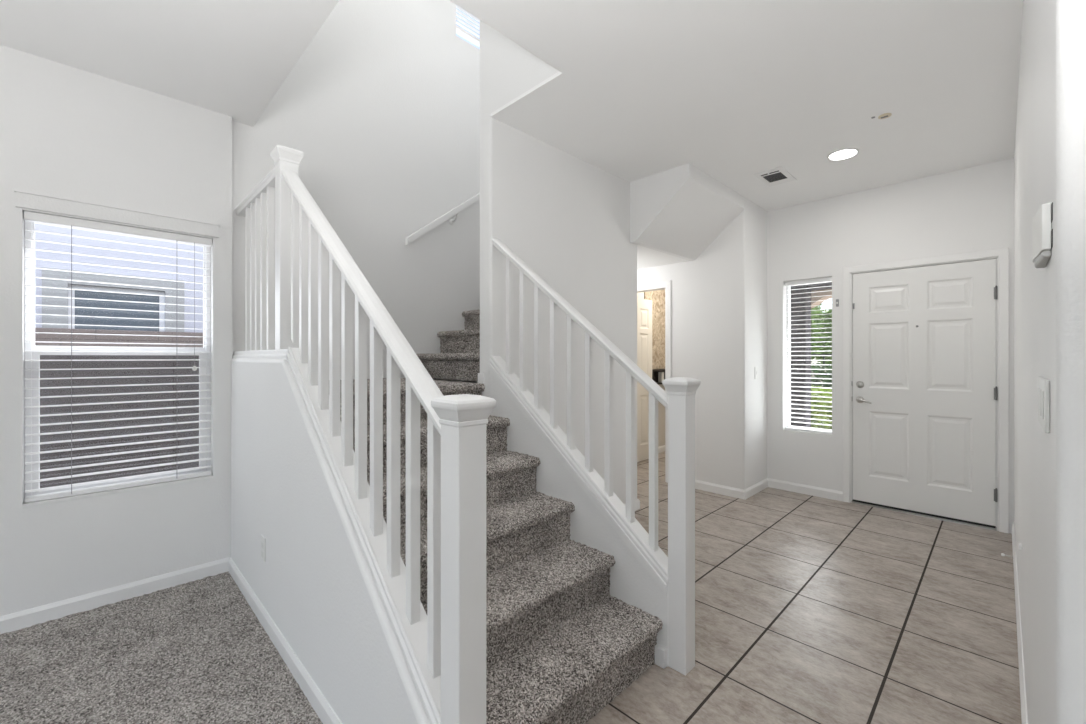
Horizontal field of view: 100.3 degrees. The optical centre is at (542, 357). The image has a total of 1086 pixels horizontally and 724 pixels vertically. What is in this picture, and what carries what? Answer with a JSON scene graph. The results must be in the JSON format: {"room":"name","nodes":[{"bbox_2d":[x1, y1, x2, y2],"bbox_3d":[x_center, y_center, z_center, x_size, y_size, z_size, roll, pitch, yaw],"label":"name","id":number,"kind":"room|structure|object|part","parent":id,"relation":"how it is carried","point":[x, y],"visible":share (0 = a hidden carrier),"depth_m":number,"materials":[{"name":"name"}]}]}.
{"room":"entrance hall","nodes":[
{"label":"entrance hall","id":0,"kind":"room"},
{"bbox_2d":[0,45,231,615],"bbox_3d":[-3.450,-0.045,1.358,4.195,2.900,0.160,0,0,-45],"label":"wall","id":1,"kind":"structure","parent":0,"point":[66,131],"depth_m":2.37,"materials":[{"name":"paint"}]},
{"bbox_2d":[0,557,229,633],"bbox_3d":[-3.358,1.262,1.328,4.085,0.085,0.012,0,0,-45],"label":"baseboard","id":2,"kind":"structure","parent":1,"relation":"attached to","point":[56,610],"depth_m":2.38,"materials":[{"name":"paint"}]},
{"bbox_2d":[23,221,212,506],"bbox_3d":[-2.286,0.006,2.493,0.748,1.428,0.149,0,0,-45],"label":"window","id":3,"kind":"structure","parent":1,"relation":"in","point":[29,318],"depth_m":2.35,"materials":[{"name":"white plastic"}]},
{"bbox_2d":[14,189,219,502],"bbox_3d":[-2.249,-0.045,2.460,0.804,1.500,0.082,0,0,-45],"label":"window blind","id":4,"kind":"object","parent":3,"relation":"attached to","point":[23,199],"visible":1,"depth_m":2.42,"materials":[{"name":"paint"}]},
{"bbox_3d":[-2.393,0.013,2.302,0.003,1.365,0.002,0,0,-45],"label":"ladder cord","id":5,"kind":"part","parent":4,"relation":"part of","materials":[{"name":"white fabric"}]},
{"bbox_3d":[-2.261,0.694,2.468,0.738,0.022,0.046,0,0,-45],"label":"rail","id":6,"kind":"part","parent":4,"relation":"part of","materials":[{"name":"white plastic"}]},
{"bbox_3d":[-2.036,-0.307,2.649,0.002,0.725,0.002,0,0,15],"label":"pull cord","id":7,"kind":"part","parent":4,"relation":"part of","materials":[{"name":"white fabric"}]},
{"bbox_3d":[-2.261,0.714,2.469,0.748,0.012,0.079,0,0,-45],"label":"sill","id":8,"kind":"part","parent":3,"relation":"part of","materials":[{"name":"paint"}]},
{"bbox_3d":[-2.321,-0.351,2.529,0.710,0.676,0.030,0,0,-45],"label":"sash","id":9,"kind":"part","parent":3,"relation":"part of","materials":[{"name":"white plastic"}]},
{"bbox_3d":[-2.301,0.334,2.509,0.710,0.748,0.025,0,0,-45],"label":"sash","id":10,"kind":"part","parent":3,"relation":"part of","materials":[{"name":"white plastic"}]},
{"bbox_2d":[231,358,429,723],"bbox_3d":[-1.040,0.665,1.969,0.115,1.320,2.355,0,0,-45],"label":"wall","id":11,"kind":"structure","parent":0,"point":[316,583],"depth_m":1.77,"materials":[{"name":"paint"}]},
{"bbox_2d":[261,535,265,561],"bbox_3d":[-1.367,0.933,2.213,0.007,0.113,0.070,0,0,-45],"label":"wall outlet","id":12,"kind":"object","parent":11,"relation":"attached to","point":[263,540],"visible":1,"depth_m":2.20,"materials":[{"name":"white plastic"}]},
{"bbox_2d":[228,557,342,723],"bbox_3d":[-1.101,1.262,1.941,0.012,0.085,2.310,0,0,-45],"label":"baseboard","id":13,"kind":"structure","parent":11,"relation":"attached to","point":[319,703],"depth_m":1.91,"materials":[{"name":"paint"}]},
{"bbox_2d":[232,145,495,723],"bbox_3d":[-1.026,0.158,1.967,0.115,2.294,2.476,0,0,-45],"label":"stair railing","id":14,"kind":"object","parent":11,"relation":"on","point":[295,259],"visible":1,"depth_m":1.41,"materials":[{"name":"paint"}]},
{"bbox_3d":[-1.574,-0.908,2.521,0.070,0.047,0.919,0,0,-45],"label":"landing handrail","id":15,"kind":"part","parent":14,"relation":"part of","materials":[{"name":"paint"}]},
{"bbox_3d":[-1.484,-0.008,2.427,0.096,0.056,1.140,0,0,-45],"label":"landing rail","id":16,"kind":"part","parent":14,"relation":"part of","materials":[{"name":"paint"}]},
{"bbox_3d":[-1.223,-0.461,2.166,0.082,0.932,0.082,0,0,-45],"label":"newel post","id":17,"kind":"part","parent":14,"relation":"part of","materials":[{"name":"paint"}]},
{"bbox_3d":[-0.711,-0.332,1.646,0.070,1.104,1.382,0,0,-45],"label":"handrail","id":18,"kind":"part","parent":14,"relation":"part of","materials":[{"name":"paint"}]},
{"bbox_3d":[-0.664,0.451,1.596,0.096,0.998,1.245,0,0,-45],"label":"rail","id":19,"kind":"part","parent":14,"relation":"part of","materials":[{"name":"paint"}]},
{"bbox_3d":[-0.198,0.731,1.127,0.082,1.148,0.082,0,0,-45],"label":"newel post","id":20,"kind":"part","parent":14,"relation":"part of","materials":[{"name":"paint"}]},
{"bbox_2d":[232,0,479,382],"bbox_3d":[-0.652,-1.345,4.189,3.765,5.500,0.160,0,0,-45],"label":"wall","id":21,"kind":"structure","parent":0,"point":[382,104],"depth_m":3.53,"materials":[{"name":"paint"}]},
{"bbox_2d":[405,192,479,244],"bbox_3d":[-0.533,-1.498,4.125,1.565,1.233,0.096,0,0,-45],"label":"wall handrail","id":22,"kind":"object","parent":21,"relation":"attached to","point":[452,212],"visible":0.45,"depth_m":3.77,"materials":[{"name":"paint"}]},
{"bbox_2d":[456,5,479,46],"bbox_3d":[-0.450,-3.317,4.332,0.947,0.845,0.060,0,0,-45],"label":"window blind","id":23,"kind":"object","parent":21,"relation":"attached to","point":[459,31],"visible":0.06,"depth_m":4.11,"materials":[{"name":"white plastic"}]},
{"bbox_3d":[-0.450,-2.906,4.332,0.943,0.022,0.060,0,0,-45],"label":"rail","id":24,"kind":"part","parent":23,"relation":"part of","materials":[{"name":"white plastic"}]},
{"bbox_2d":[0,452,1021,723],"bbox_3d":[0.856,1.351,1.126,9.800,0.108,6.600,0,0,-45],"label":"floor","id":25,"kind":"structure","parent":0,"point":[809,609],"depth_m":2.07,"materials":[{"name":"beige tile"}]},
{"bbox_2d":[340,309,662,723],"bbox_3d":[-0.090,0.165,2.978,2.653,2.286,2.349,0,0,-45],"label":"staircase","id":26,"kind":"structure","parent":25,"relation":"on","point":[560,648],"depth_m":1.91,"materials":[{"name":"grey carpet"}]},
{"bbox_2d":[0,0,1022,210],"bbox_3d":[0.363,-1.480,0.618,8.585,0.020,6.570,0,0,-45],"label":"ceiling","id":27,"kind":"structure","parent":0,"point":[734,91],"depth_m":2.29,"materials":[{"name":"paint"}]},
{"bbox_2d":[753,166,796,186],"bbox_3d":[1.893,-1.466,3.692,0.362,0.006,0.213,0,0,-45],"label":"ceiling vent","id":28,"kind":"object","parent":27,"relation":"in","point":[779,175],"visible":1,"depth_m":3.68,"materials":[{"name":"metal"}]},
{"bbox_2d":[827,148,858,160],"bbox_3d":[2.172,-1.465,3.283,0.196,0.009,0.196,0,0,-45],"label":"recessed light","id":29,"kind":"object","parent":27,"relation":"in","point":[842,154],"visible":1,"depth_m":3.27,"materials":[{"name":"paint"}]},
{"bbox_2d":[871,113,891,118],"bbox_3d":[2.069,-1.466,2.769,0.071,0.007,0.096,0,0,-45],"label":"detector mount","id":30,"kind":"object","parent":27,"relation":"attached to","point":[886,115],"visible":1,"depth_m":2.76,"materials":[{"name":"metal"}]},
{"bbox_3d":[2.081,-1.466,2.760,0.066,0.006,0.066,0,0,-45],"label":"plate","id":31,"kind":"part","parent":30,"relation":"part of","materials":[{"name":"beige plastic"}]},
{"bbox_2d":[480,20,558,120],"bbox_3d":[0.808,-2.788,3.466,2.580,2.615,0.820,0,0,-45],"label":"wall","id":32,"kind":"structure","parent":0,"point":[508,70],"depth_m":2.69,"materials":[{"name":"paint"}]},
{"bbox_2d":[480,116,664,503],"bbox_3d":[0.888,-0.062,4.810,4.580,2.835,1.200,0,0,-45],"label":"wall","id":33,"kind":"structure","parent":0,"point":[567,217],"depth_m":3.24,"materials":[{"name":"paint"}]},
{"bbox_2d":[478,373,483,383],"bbox_3d":[-0.387,0.133,2.831,0.013,0.065,0.050,0,0,-45],"label":"baseboard","id":34,"kind":"structure","parent":33,"relation":"attached to","point":[480,375],"depth_m":2.82,"materials":[{"name":"paint"}]},
{"bbox_2d":[624,499,639,510],"bbox_3d":[0.007,1.262,3.651,1.520,0.085,0.812,0,0,-45],"label":"baseboard","id":35,"kind":"structure","parent":33,"relation":"attached to","point":[637,502],"depth_m":3.87,"materials":[{"name":"paint"}]},
{"bbox_2d":[637,280,670,482],"bbox_3d":[1.334,0.255,5.268,0.851,2.101,0.816,0,0,-45],"label":"door","id":36,"kind":"structure","parent":33,"relation":"in","point":[644,307],"depth_m":5.62,"materials":[{"name":"paint"}]},
{"bbox_3d":[1.137,0.282,5.572,0.705,2.015,0.035,0,0,-45],"label":"panel","id":37,"kind":"part","parent":36,"relation":"part of","materials":[{"name":"beige paint"}]},
{"bbox_2d":[644,290,664,368],"bbox_3d":[1.646,-0.417,6.234,0.900,1.155,0.018,0,0,-45],"label":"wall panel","id":38,"kind":"object","parent":33,"relation":"attached to","point":[657,297],"visible":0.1,"depth_m":6.14,"materials":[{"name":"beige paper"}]},
{"bbox_2d":[652,369,664,383],"bbox_3d":[1.672,0.263,6.186,0.830,0.195,0.119,0,0,-45],"label":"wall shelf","id":39,"kind":"object","parent":33,"relation":"attached to","point":[654,371],"visible":0.13,"depth_m":6.08,"materials":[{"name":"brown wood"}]},
{"bbox_3d":[1.633,0.263,6.226,0.794,0.159,0.009,0,0,-45],"label":"panel","id":40,"kind":"part","parent":39,"relation":"part of","materials":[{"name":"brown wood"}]},
{"bbox_2d":[658,372,663,382],"bbox_3d":[1.594,0.271,6.115,0.060,0.142,0.057,0,0,-45],"label":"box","id":41,"kind":"object","parent":39,"relation":"in","point":[660,374],"visible":0.86,"depth_m":6.09,"materials":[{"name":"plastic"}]},
{"bbox_2d":[658,445,664,452],"bbox_3d":[1.466,1.262,6.060,1.800,0.085,0.012,0,0,-45],"label":"baseboard","id":42,"kind":"structure","parent":33,"relation":"attached to","point":[660,448],"depth_m":6.21,"materials":[{"name":"paint"}]},
{"bbox_2d":[490,372,667,666],"bbox_3d":[0.131,0.676,2.370,0.085,1.298,1.210,0,0,-45],"label":"wall","id":43,"kind":"structure","parent":0,"point":[630,582],"depth_m":2.23,"materials":[{"name":"paint"}]},
{"bbox_2d":[489,238,700,675],"bbox_3d":[0.167,0.284,2.336,0.115,2.042,1.304,0,0,-45],"label":"stair railing","id":44,"kind":"object","parent":43,"relation":"on","point":[677,570],"visible":1,"depth_m":2.09,"materials":[{"name":"paint"}]},
{"bbox_3d":[0.097,0.519,2.337,0.009,0.973,1.205,0,0,-45],"label":"moulding","id":45,"kind":"part","parent":44,"relation":"part of","materials":[{"name":"paint"}]},
{"bbox_3d":[0.130,0.472,2.368,0.092,0.971,1.208,0,0,-45],"label":"rail","id":46,"kind":"part","parent":44,"relation":"part of","materials":[{"name":"paint"}]},
{"bbox_3d":[0.135,-0.251,2.372,0.070,0.972,1.208,0,0,-45],"label":"handrail","id":47,"kind":"part","parent":44,"relation":"part of","materials":[{"name":"paint"}]},
{"bbox_3d":[0.584,0.727,1.912,0.082,1.156,0.082,0,0,-45],"label":"newel post","id":48,"kind":"part","parent":44,"relation":"part of","materials":[{"name":"paint"}]},
{"bbox_2d":[655,644,666,668],"bbox_3d":[0.498,1.266,1.919,0.024,0.078,0.048,0,0,-45],"label":"baseboard","id":49,"kind":"structure","parent":43,"relation":"attached to","point":[660,651],"depth_m":1.91,"materials":[{"name":"paint"}]},
{"bbox_2d":[637,222,731,486],"bbox_3d":[1.242,-0.070,4.864,0.120,2.850,1.620,0,0,-45],"label":"wall","id":50,"kind":"structure","parent":0,"point":[701,288],"depth_m":4.41,"materials":[{"name":"paint"}]},
{"bbox_2d":[630,163,743,268],"bbox_3d":[0.883,-1.222,4.401,1.040,0.517,1.695,0,0,-45],"label":"ceiling","id":51,"kind":"structure","parent":0,"point":[680,211],"depth_m":3.80,"materials":[{"name":"paint"}]},
{"bbox_2d":[732,197,766,489],"bbox_3d":[2.075,-0.062,4.468,0.750,2.835,0.115,0,0,-45],"label":"wall","id":52,"kind":"structure","parent":0,"point":[749,228],"depth_m":4.24,"materials":[{"name":"paint"}]},
{"bbox_2d":[755,367,757,378],"bbox_3d":[2.051,0.152,4.357,0.070,0.115,0.008,0,0,-45],"label":"light switch","id":53,"kind":"object","parent":52,"relation":"attached to","point":[756,368],"visible":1,"depth_m":4.36,"materials":[{"name":"white plastic"}]},
{"bbox_2d":[767,158,1013,533],"bbox_3d":[2.975,-0.062,3.964,0.167,2.835,1.865,0,0,-45],"label":"wall","id":54,"kind":"structure","parent":0,"point":[971,209],"depth_m":4.08,"materials":[{"name":"paint"}]},
{"bbox_2d":[695,478,842,500],"bbox_3d":[2.022,1.262,4.391,0.590,0.085,1.388,0,0,-45],"label":"baseboard","id":55,"kind":"structure","parent":54,"relation":"attached to","point":[772,483],"depth_m":4.31,"materials":[{"name":"paint"}]},
{"bbox_2d":[786,286,828,430],"bbox_3d":[2.601,-0.016,4.405,0.060,1.460,0.416,0,0,-45],"label":"window","id":56,"kind":"structure","parent":54,"relation":"in","point":[788,310],"depth_m":4.53,"materials":[{"name":"white plastic"}]},
{"bbox_2d":[785,277,831,433],"bbox_3d":[2.547,-0.017,4.352,0.050,1.456,0.408,0,0,-45],"label":"window blind","id":57,"kind":"object","parent":56,"relation":"attached to","point":[825,279],"visible":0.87,"depth_m":4.34,"materials":[{"name":"white plastic"}]},
{"bbox_3d":[2.549,0.703,4.354,0.040,0.016,0.402,0,0,-45],"label":"rail","id":58,"kind":"part","parent":57,"relation":"part of","materials":[{"name":"white plastic"}]},
{"bbox_2d":[843,248,1008,532],"bbox_3d":[3.110,0.247,3.756,0.172,2.115,1.048,0,0,-45],"label":"door","id":59,"kind":"structure","parent":54,"relation":"in","point":[926,340],"depth_m":3.68,"materials":[{"name":"paint"}]},
{"bbox_3d":[2.813,0.377,3.976,0.058,0.062,0.124,0,0,-45],"label":"lever handle","id":60,"kind":"part","parent":59,"relation":"part of","materials":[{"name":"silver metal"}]},
{"bbox_2d":[1014,0,1085,723],"bbox_3d":[3.268,-0.062,1.004,3.917,2.835,3.040,0,0,-45],"label":"wall","id":61,"kind":"structure","parent":0,"point":[1050,150],"depth_m":0.81,"materials":[{"name":"paint"}]},
{"bbox_2d":[1012,523,1027,723],"bbox_3d":[2.144,1.262,2.040,3.718,0.085,0.012,0,0,-45],"label":"baseboard","id":62,"kind":"structure","parent":61,"relation":"attached to","point":[1024,717],"depth_m":1.95,"materials":[{"name":"paint"}]},
{"bbox_2d":[1032,202,1052,267],"bbox_3d":[0.920,-0.221,0.838,0.182,0.092,0.019,0,0,-45],"label":"box","id":63,"kind":"object","parent":61,"relation":"attached to","point":[1042,234],"visible":1,"depth_m":0.79,"materials":[{"name":"white plastic"}]},
{"bbox_2d":[1034,250,1050,267],"bbox_3d":[0.929,-0.181,0.845,0.148,0.012,0.016,0,0,-45],"label":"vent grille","id":64,"kind":"object","parent":63,"relation":"attached to","point":[1041,257],"depth_m":0.83,"materials":[{"name":"plastic"}]},
{"bbox_2d":[1038,376,1049,432],"bbox_3d":[0.910,0.084,0.820,0.310,0.094,0.008,0,0,-45],"label":"light switch","id":65,"kind":"object","parent":61,"relation":"attached to","point":[1043,383],"visible":1,"depth_m":0.80,"materials":[{"name":"plastic"}]},
{"label":"outside","id":66,"kind":"structure","parent":0,"visible":0},
{"bbox_3d":[7.118,1.555,7.023,100.000,0.200,120.000,0,0,-45],"label":"ground","id":67,"kind":"structure","parent":66,"visible":0},
{"bbox_2d":[35,328,202,487],"bbox_3d":[-3.779,0.613,3.830,12.000,1.685,0.200,0,0,-45],"label":"fence","id":68,"kind":"object","parent":67,"relation":"on","point":[49,337],"visible":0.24,"depth_m":3.86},
{"bbox_2d":[35,224,202,332],"bbox_3d":[-6.181,-1.445,6.264,18.800,5.800,3.600,0,0,-45],"label":"house","id":69,"kind":"structure","parent":67,"relation":"on","point":[40,236],"depth_m":5.47,"materials":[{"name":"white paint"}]},
{"bbox_3d":[-5.171,-0.495,5.533,0.770,0.600,0.010,0,0,-45],"label":"pane","id":70,"kind":"part","parent":69,"relation":"part of","materials":[{"name":"clear glass"}]},
{"bbox_2d":[811,304,824,361],"bbox_3d":[11.220,-1.255,20.780,2.938,5.429,3.064,0,0,43],"label":"tree","id":71,"kind":"object","parent":67,"relation":"on","point":[814,332],"visible":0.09,"depth_m":19.79,"materials":[{"name":"green plant"}]},
{"bbox_2d":[811,386,831,428],"bbox_3d":[5.124,1.058,8.752,1.301,1.070,1.314,0,0,-45],"label":"bush","id":72,"kind":"object","parent":67,"relation":"on","point":[812,389],"visible":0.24,"depth_m":8.32,"materials":[{"name":"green plant"}]},
{"bbox_2d":[811,308,831,368],"bbox_3d":[15.321,-0.571,23.200,3.144,4.063,3.516,0,0,-45],"label":"tree","id":73,"kind":"object","parent":67,"relation":"on","point":[828,313],"visible":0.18,"depth_m":22.89,"materials":[{"name":"green plant"}]},
{"bbox_2d":[811,363,831,387],"bbox_3d":[10.431,0.849,17.335,1.206,1.393,9.739,0,0,-45],"label":"hedge","id":74,"kind":"object","parent":67,"relation":"on","point":[819,372],"visible":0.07,"depth_m":17.00,"materials":[{"name":"green plant"}]},
{"bbox_2d":[811,354,831,385],"bbox_3d":[11.166,0.670,18.013,0.040,1.570,14.040,0,0,-45],"label":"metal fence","id":75,"kind":"object","parent":67,"relation":"on","point":[811,354],"visible":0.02,"depth_m":18.01,"materials":[{"name":"grey metal"}]},
{"bbox_3d":[4.904,1.405,4.277,3.010,0.100,5.200,0,0,-45],"label":"floor","id":76,"kind":"structure","parent":67,"relation":"on","visible":0},
{"bbox_2d":[791,289,810,426],"bbox_3d":[3.199,-0.120,5.913,0.280,2.950,0.515,0,0,-45],"label":"porch column","id":77,"kind":"structure","parent":76,"relation":"on","point":[796,306],"depth_m":5.73,"materials":[{"name":"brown paint"}]},
{"bbox_2d":[791,282,831,307],"bbox_3d":[4.513,-1.045,3.891,1.910,1.100,5.200,0,0,-45],"label":"porch roof","id":78,"kind":"structure","parent":77,"relation":"attached to","point":[816,300],"depth_m":5.72,"materials":[{"name":"beige paint"}]}
]}

